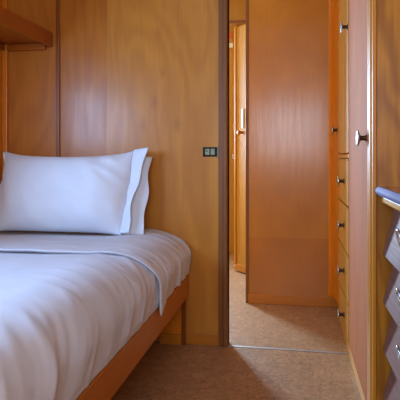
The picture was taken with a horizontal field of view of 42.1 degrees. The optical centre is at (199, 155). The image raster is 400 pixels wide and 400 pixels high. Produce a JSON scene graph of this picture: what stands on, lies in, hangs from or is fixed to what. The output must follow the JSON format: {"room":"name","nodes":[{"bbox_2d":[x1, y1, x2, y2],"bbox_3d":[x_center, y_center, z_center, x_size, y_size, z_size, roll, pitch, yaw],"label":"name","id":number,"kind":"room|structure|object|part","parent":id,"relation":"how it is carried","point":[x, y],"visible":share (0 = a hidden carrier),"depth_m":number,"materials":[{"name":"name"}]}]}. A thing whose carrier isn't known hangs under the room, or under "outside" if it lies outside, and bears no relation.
{"room":"ship interior","nodes":[
{"label":"ship interior","id":0,"kind":"room"},
{"bbox_2d":[0,0,1,183],"bbox_3d":[-1.492,-0.210,1.014,0.050,2.420,4.070,0,0,10],"label":"wall","id":1,"kind":"structure","parent":0,"point":[0,0],"depth_m":2.93,"materials":[{"name":"orange wood"}]},
{"bbox_2d":[0,6,52,51],"bbox_3d":[-1.134,-0.641,2.016,0.299,0.098,1.869,0,0,10],"label":"wall shelf","id":2,"kind":"object","parent":1,"relation":"attached to","point":[18,33],"visible":1,"depth_m":2.74,"materials":[{"name":"brown wood"}]},
{"bbox_2d":[8,0,228,343],"bbox_3d":[-0.464,-0.210,2.872,2.475,2.420,0.050,0,0,10],"label":"wall","id":3,"kind":"structure","parent":0,"point":[135,74],"depth_m":2.82,"materials":[{"name":"brown wood"}]},
{"bbox_2d":[2,0,7,175],"bbox_3d":[-1.105,-0.210,2.951,0.030,2.420,0.020,0,0,10],"label":"trim","id":4,"kind":"structure","parent":3,"relation":"attached to","point":[4,2],"depth_m":2.94,"materials":[{"name":"orange wood"}]},
{"bbox_2d":[56,0,59,156],"bbox_3d":[-0.792,-0.490,2.898,0.021,1.860,0.013,0,0,10],"label":"trim","id":5,"kind":"structure","parent":3,"relation":"attached to","point":[57,1],"depth_m":2.89,"materials":[{"name":"brown wood"}]},
{"bbox_2d":[188,333,217,345],"bbox_3d":[0.026,0.973,2.752,0.186,0.055,0.012,0,0,10],"label":"baseboard","id":6,"kind":"structure","parent":3,"relation":"attached to","point":[197,339],"depth_m":2.75,"materials":[{"name":"brown wood"}]},
{"bbox_2d":[203,145,217,158],"bbox_3d":[0.056,-0.021,2.747,0.084,0.071,0.013,0,0,10],"label":"light switch","id":7,"kind":"object","parent":3,"relation":"in","point":[207,151],"depth_m":2.75,"materials":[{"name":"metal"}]},
{"bbox_3d":[0.054,-0.022,2.750,0.078,0.050,0.007,0,0,10],"label":"frame","id":8,"kind":"part","parent":7,"relation":"part of","materials":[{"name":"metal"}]},
{"bbox_3d":[0.054,-0.022,2.752,0.066,0.038,0.002,0,0,10],"label":"plate","id":9,"kind":"part","parent":7,"relation":"part of","materials":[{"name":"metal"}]},
{"bbox_2d":[218,0,228,346],"bbox_3d":[0.126,-0.030,2.759,0.049,2.060,0.084,0,0,10],"label":"trim","id":10,"kind":"structure","parent":3,"relation":"attached to","point":[223,5],"depth_m":2.73,"materials":[{"name":"brown wood"}]},
{"bbox_2d":[111,254,361,399],"bbox_3d":[-0.249,1.030,2.102,3.270,0.060,6.650,0,0,10],"label":"floor","id":11,"kind":"structure","parent":0,"point":[165,371],"depth_m":2.52,"materials":[{"name":"brown carpet"}]},
{"bbox_2d":[77,274,188,399],"bbox_3d":[-0.780,0.814,1.785,1.075,0.372,2.199,0,0,10],"label":"bed","id":12,"kind":"object","parent":11,"relation":"on","point":[171,325],"visible":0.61,"depth_m":1.94,"materials":[{"name":"brown wood"}]},
{"bbox_3d":[-0.589,0.807,2.853,1.000,0.274,0.022,0,0,10],"label":"panel","id":13,"kind":"part","parent":12,"relation":"part of","materials":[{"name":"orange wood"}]},
{"bbox_3d":[-0.086,0.871,2.763,0.022,0.258,0.029,0,0,10],"label":"leg","id":14,"kind":"part","parent":12,"relation":"part of","materials":[{"name":"brown wood"}]},
{"bbox_2d":[234,24,245,272],"bbox_3d":[0.463,-0.064,4.254,0.080,2.103,0.620,0,0,-33],"label":"hall door","id":15,"kind":"structure","parent":11,"relation":"on","point":[239,32],"depth_m":4.45,"materials":[{"name":"orange wood"}]},
{"bbox_3d":[0.468,0.959,4.257,0.008,0.058,0.620,0,0,-33],"label":"rail","id":16,"kind":"part","parent":15,"relation":"part of","materials":[{"name":"brown wood"}]},
{"bbox_3d":[0.363,-0.320,4.422,0.006,0.160,0.020,0,0,-33],"label":"push plate","id":17,"kind":"part","parent":15,"relation":"part of","materials":[{"name":"metal"}]},
{"bbox_2d":[228,345,347,353],"bbox_3d":[0.448,0.999,2.683,0.612,0.003,0.016,0,0,10],"label":"trim","id":18,"kind":"structure","parent":11,"relation":"on","point":[228,345],"depth_m":2.68,"materials":[{"name":"metal"}]},
{"bbox_2d":[329,0,340,303],"bbox_3d":[1.196,-0.244,3.277,0.736,2.348,0.224,0,0,10],"label":"tall cabinet","id":19,"kind":"object","parent":11,"relation":"on","point":[333,4],"visible":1,"depth_m":3.40,"materials":[{"name":"orange wood"}]},
{"bbox_3d":[0.844,-0.162,3.266,0.038,0.061,0.061,0,0,10],"label":"knob","id":20,"kind":"part","parent":19,"relation":"part of","materials":[{"name":"silver metal"}]},
{"bbox_2d":[337,0,348,352],"bbox_3d":[1.123,-0.209,2.858,0.731,2.418,0.618,0,0,10],"label":"tall cabinet","id":21,"kind":"object","parent":11,"relation":"on","point":[343,5],"visible":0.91,"depth_m":2.84,"materials":[{"name":"wood"},{"name":"metal"}]},
{"bbox_3d":[0.769,0.137,2.844,0.038,0.061,0.061,0,0,10],"label":"knob","id":22,"kind":"part","parent":21,"relation":"part of","materials":[{"name":"silver metal"}]},
{"bbox_3d":[0.769,0.378,2.844,0.038,0.061,0.061,0,0,10],"label":"knob","id":23,"kind":"part","parent":21,"relation":"part of","materials":[{"name":"silver metal"}]},
{"bbox_3d":[0.769,0.625,2.844,0.038,0.061,0.061,0,0,10],"label":"knob","id":24,"kind":"part","parent":21,"relation":"part of","materials":[{"name":"silver metal"}]},
{"bbox_3d":[0.769,0.866,2.844,0.038,0.061,0.061,0,0,10],"label":"knob","id":25,"kind":"part","parent":21,"relation":"part of","materials":[{"name":"silver metal"}]},
{"bbox_3d":[0.812,0.141,2.923,0.020,0.231,0.580,0,0,10],"label":"drawer","id":26,"kind":"part","parent":21,"relation":"part of","materials":[{"name":"brown wood"}]},
{"bbox_3d":[0.812,0.388,2.923,0.020,0.232,0.580,0,0,10],"label":"drawer","id":27,"kind":"part","parent":21,"relation":"part of","materials":[{"name":"brown wood"}]},
{"bbox_3d":[0.812,0.634,2.923,0.020,0.229,0.580,0,0,10],"label":"drawer","id":28,"kind":"part","parent":21,"relation":"part of","materials":[{"name":"brown wood"}]},
{"bbox_3d":[0.812,0.853,2.923,0.020,0.175,0.580,0,0,10],"label":"drawer","id":29,"kind":"part","parent":21,"relation":"part of","materials":[{"name":"brown wood"}]},
{"bbox_3d":[0.812,-0.708,2.923,0.020,1.384,0.580,0,0,10],"label":"door","id":30,"kind":"part","parent":21,"relation":"part of","materials":[{"name":"brown wood"}]},
{"bbox_3d":[0.736,-0.660,2.662,0.038,0.061,0.061,0,0,10],"label":"knob","id":31,"kind":"part","parent":21,"relation":"part of","materials":[{"name":"silver metal"}]},
{"bbox_2d":[349,0,399,399],"bbox_3d":[1.000,-0.209,2.168,0.731,2.418,0.779,0,0,10],"label":"wardrobe","id":32,"kind":"object","parent":11,"relation":"on","point":[374,25],"visible":1,"depth_m":1.87,"materials":[{"name":"brown wood"}]},
{"bbox_3d":[0.695,-0.228,2.268,0.020,2.344,0.662,0,0,10],"label":"door","id":33,"kind":"part","parent":32,"relation":"part of","materials":[{"name":"brown wood"}]},
{"bbox_3d":[0.614,-0.068,1.978,0.038,0.061,0.061,0,0,10],"label":"knob","id":34,"kind":"part","parent":32,"relation":"part of","materials":[{"name":"silver metal"}]},
{"bbox_3d":[0.625,-0.209,1.887,0.021,2.418,0.093,0,0,10],"label":"corner moulding","id":35,"kind":"part","parent":32,"relation":"part of","materials":[{"name":"brown wood"}]},
{"bbox_3d":[0.968,-0.209,1.829,0.675,2.418,0.091,0,0,10],"label":"panel","id":36,"kind":"part","parent":32,"relation":"part of","materials":[{"name":"brown wood"}]},
{"bbox_2d":[375,186,399,399],"bbox_3d":[0.865,0.553,1.282,0.681,0.893,1.008,0,0,10],"label":"dresser","id":37,"kind":"object","parent":11,"relation":"on","point":[390,196],"visible":1,"depth_m":1.72,"materials":[{"name":"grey wood"}]},
{"bbox_3d":[0.876,0.151,1.285,0.660,0.025,0.998,0,0,10],"label":"moulding","id":38,"kind":"part","parent":37,"relation":"part of","materials":[{"name":"brown wood"}]},
{"bbox_3d":[0.586,0.768,1.337,0.060,0.165,0.998,0,0,10],"label":"drawer","id":39,"kind":"part","parent":37,"relation":"part of","materials":[{"name":"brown wood"}]},
{"bbox_3d":[0.586,0.601,1.337,0.060,0.164,0.998,0,0,10],"label":"drawer","id":40,"kind":"part","parent":37,"relation":"part of","materials":[{"name":"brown wood"}]},
{"bbox_3d":[0.586,0.433,1.337,0.060,0.164,0.998,0,0,10],"label":"drawer","id":41,"kind":"part","parent":37,"relation":"part of","materials":[{"name":"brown wood"}]},
{"bbox_3d":[0.586,0.260,1.337,0.060,0.176,0.998,0,0,10],"label":"drawer","id":42,"kind":"part","parent":37,"relation":"part of","materials":[{"name":"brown wood"}]},
{"bbox_3d":[0.597,0.586,1.519,0.045,0.062,0.063,0,0,10],"label":"knob","id":43,"kind":"part","parent":37,"relation":"part of","materials":[{"name":"silver metal"}]},
{"bbox_3d":[0.597,0.418,1.519,0.045,0.062,0.063,0,0,10],"label":"knob","id":44,"kind":"part","parent":37,"relation":"part of","materials":[{"name":"silver metal"}]},
{"bbox_3d":[0.597,0.243,1.519,0.045,0.062,0.063,0,0,10],"label":"knob","id":45,"kind":"part","parent":37,"relation":"part of","materials":[{"name":"silver metal"}]},
{"bbox_2d":[229,24,244,253],"bbox_3d":[0.332,-0.210,5.350,3.170,2.420,0.050,0,0,10],"label":"wall","id":46,"kind":"structure","parent":0,"point":[231,27],"depth_m":5.33,"materials":[{"name":"orange wood"}]},
{"bbox_2d":[229,32,232,47],"bbox_3d":[0.307,-1.190,5.325,0.060,0.160,0.008,0,0,10],"label":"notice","id":47,"kind":"object","parent":46,"relation":"attached to","point":[230,33],"visible":0.64,"depth_m":5.32,"materials":[{"name":"orange paper"}]},
{"bbox_2d":[249,0,331,296],"bbox_3d":[0.956,-0.210,3.458,1.276,2.420,0.045,0,0,10],"label":"panel","id":48,"kind":"object","parent":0,"point":[289,39],"visible":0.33,"depth_m":3.50,"materials":[{"name":"brown wood"}]},
{"bbox_2d":[246,0,248,302],"bbox_3d":[0.326,-0.210,3.570,0.020,2.420,0.056,0,0,10],"label":"trim","id":49,"kind":"structure","parent":48,"relation":"attached to","point":[247,1],"depth_m":3.54,"materials":[{"name":"brown wood"}]},
{"bbox_2d":[248,293,337,306],"bbox_3d":[0.622,0.967,3.488,0.593,0.066,0.014,0,0,10],"label":"baseboard","id":50,"kind":"structure","parent":48,"relation":"attached to","point":[320,301],"depth_m":3.48,"materials":[{"name":"brown wood"}]},
{"bbox_3d":[-0.249,-1.450,2.102,3.270,0.060,6.650,0,0,10],"label":"ceiling","id":51,"kind":"structure","parent":0,"visible":0},
{"bbox_2d":[229,0,245,20],"bbox_3d":[0.199,-1.298,4.607,3.170,0.245,0.060,0,0,10],"label":"trim","id":52,"kind":"structure","parent":51,"relation":"attached to","point":[237,8],"depth_m":4.55,"materials":[{"name":"orange wood"}]},
{"bbox_2d":[229,20,245,24],"bbox_3d":[0.198,-1.175,4.599,3.170,0.020,0.075,0,0,10],"label":"trim","id":53,"kind":"structure","parent":52,"relation":"attached to","point":[234,22],"depth_m":4.54,"materials":[{"name":"brown wood"}]},
{"bbox_3d":[-0.800,0.553,1.789,0.975,0.196,2.140,0,0,10],"label":"mattress","id":54,"kind":"object","parent":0,"visible":0},
{"bbox_2d":[0,229,190,399],"bbox_3d":[-0.771,0.511,1.762,1.099,0.273,2.218,0,0,10],"label":"duvet","id":55,"kind":"object","parent":54,"relation":"on","point":[70,302],"visible":0.94,"depth_m":1.62,"materials":[{"name":"white fabric"}]},
{"bbox_2d":[0,147,151,235],"bbox_3d":[-0.696,0.179,2.697,0.869,0.447,0.244,0,0,10],"label":"pillow","id":56,"kind":"object","parent":55,"relation":"on","point":[107,194],"visible":1,"depth_m":2.63,"materials":[{"name":"white fabric"}]}
]}

